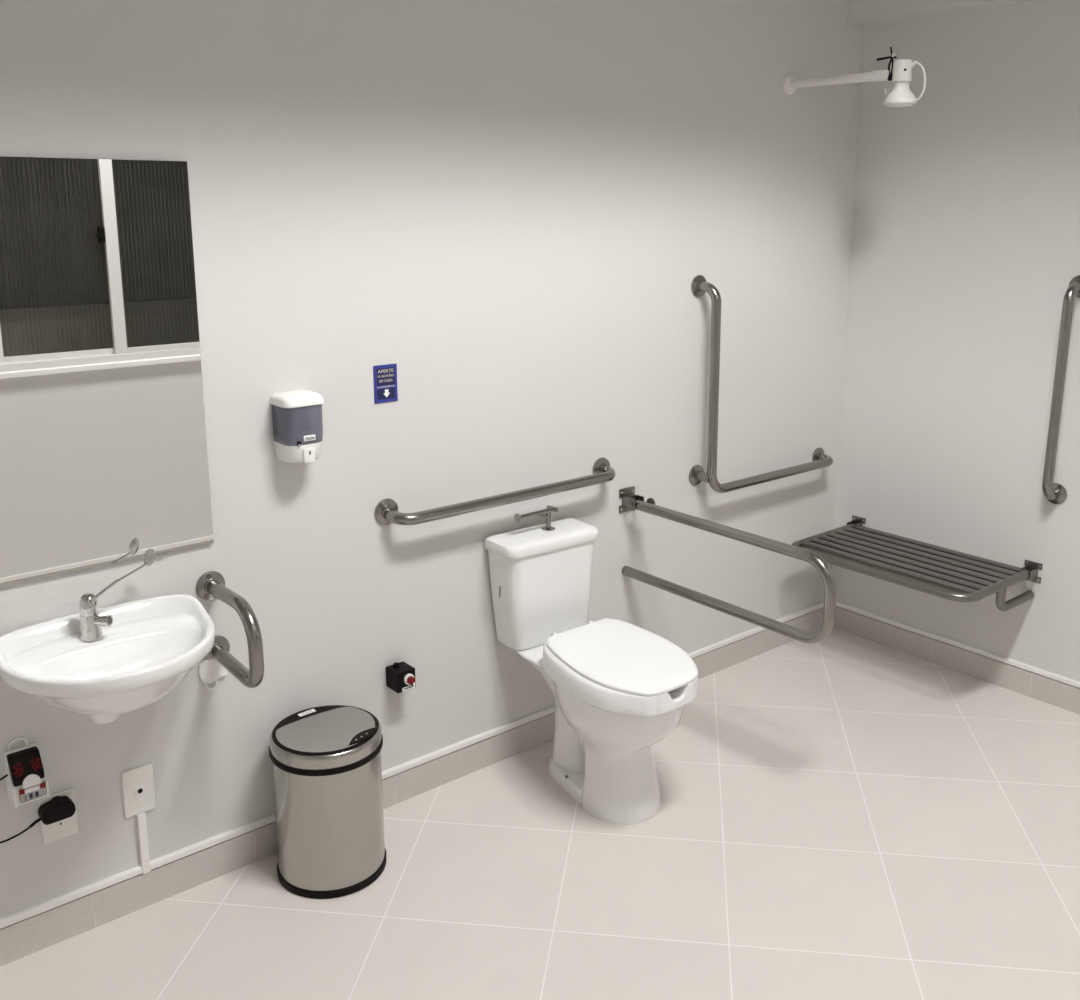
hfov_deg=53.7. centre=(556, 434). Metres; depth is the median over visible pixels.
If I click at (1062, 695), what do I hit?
baseboard
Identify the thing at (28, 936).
baseboard
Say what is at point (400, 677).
button
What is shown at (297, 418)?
soap dispenser
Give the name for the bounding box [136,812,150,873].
channel
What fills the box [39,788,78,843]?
power outlet
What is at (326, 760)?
trash can
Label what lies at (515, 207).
wall
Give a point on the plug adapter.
(59, 808)
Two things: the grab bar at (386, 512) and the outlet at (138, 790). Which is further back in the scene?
the grab bar at (386, 512)
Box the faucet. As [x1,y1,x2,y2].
[79,548,154,640]
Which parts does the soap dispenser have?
smoked tank, lid, label plate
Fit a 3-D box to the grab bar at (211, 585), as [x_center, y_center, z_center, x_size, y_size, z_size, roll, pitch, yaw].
[-0.760,0.472,2.522,0.074,0.240,0.264,-10,16,-39]
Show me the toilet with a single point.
(619, 688)
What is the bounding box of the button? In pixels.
[386,661,415,692]
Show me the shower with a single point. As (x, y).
(900, 74)
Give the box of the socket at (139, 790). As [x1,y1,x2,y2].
[134,785,144,796]
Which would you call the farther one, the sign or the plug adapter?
the sign
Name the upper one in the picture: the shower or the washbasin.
the shower
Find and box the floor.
[0,627,1079,999]
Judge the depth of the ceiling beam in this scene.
3.67 m
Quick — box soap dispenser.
[270,390,323,462]
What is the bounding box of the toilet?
[485,505,697,823]
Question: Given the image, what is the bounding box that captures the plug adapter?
[0,774,75,843]
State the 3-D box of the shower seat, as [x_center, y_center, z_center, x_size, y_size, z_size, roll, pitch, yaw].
[1.244,0.479,3.808,0.452,0.134,0.765,-10,16,-39]
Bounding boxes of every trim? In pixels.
[0,601,823,928]
[836,601,1079,687]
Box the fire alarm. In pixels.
[3,737,48,807]
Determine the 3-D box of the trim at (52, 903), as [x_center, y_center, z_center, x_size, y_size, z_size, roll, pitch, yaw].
[-0.503,0.971,3.021,4.250,0.019,0.012,-10,16,-39]
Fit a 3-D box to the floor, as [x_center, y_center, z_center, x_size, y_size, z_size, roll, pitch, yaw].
[0.304,1.323,2.118,4.450,0.100,2.715,-10,16,-39]
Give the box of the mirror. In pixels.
[0,156,213,585]
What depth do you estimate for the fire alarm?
2.34 m
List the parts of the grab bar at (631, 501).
wall plate, knob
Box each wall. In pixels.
[0,0,863,918]
[832,0,1079,681]
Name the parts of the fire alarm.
label plate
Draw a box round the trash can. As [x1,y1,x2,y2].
[269,705,385,898]
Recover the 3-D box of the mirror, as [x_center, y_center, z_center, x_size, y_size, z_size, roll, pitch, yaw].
[-1.069,-0.132,2.292,0.623,0.896,0.013,-10,16,-39]
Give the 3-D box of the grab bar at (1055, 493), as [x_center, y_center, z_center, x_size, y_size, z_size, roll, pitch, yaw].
[1.647,-0.131,3.477,0.090,0.764,0.082,-10,16,-39]
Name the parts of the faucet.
spout, lever arm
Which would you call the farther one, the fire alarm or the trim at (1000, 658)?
the trim at (1000, 658)
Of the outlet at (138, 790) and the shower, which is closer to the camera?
the outlet at (138, 790)
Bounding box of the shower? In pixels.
[783,47,925,106]
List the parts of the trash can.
panel trim, sensor panel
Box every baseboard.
[0,607,822,966]
[833,606,1079,714]
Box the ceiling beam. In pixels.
[847,0,1032,24]
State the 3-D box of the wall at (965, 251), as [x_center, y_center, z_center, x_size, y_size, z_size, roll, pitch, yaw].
[1.953,-0.734,3.127,0.100,3.500,2.465,-10,16,-39]
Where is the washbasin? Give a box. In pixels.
[0,594,214,723]
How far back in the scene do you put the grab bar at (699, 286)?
3.61 m
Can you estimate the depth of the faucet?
2.35 m
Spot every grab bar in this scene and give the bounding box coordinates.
[196,571,263,687]
[374,457,615,524]
[619,486,836,643]
[689,275,832,492]
[1042,275,1079,503]
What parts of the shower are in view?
spray plate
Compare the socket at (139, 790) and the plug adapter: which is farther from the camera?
the socket at (139, 790)
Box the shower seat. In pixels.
[791,515,1042,610]
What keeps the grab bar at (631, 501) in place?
attached to the wall at (515, 207)
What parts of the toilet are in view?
knob, lever arm, tank, tank lid, flush lever, lid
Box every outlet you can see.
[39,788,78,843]
[121,763,155,817]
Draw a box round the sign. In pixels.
[373,363,397,403]
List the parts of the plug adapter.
cord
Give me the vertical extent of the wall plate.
0.082 m

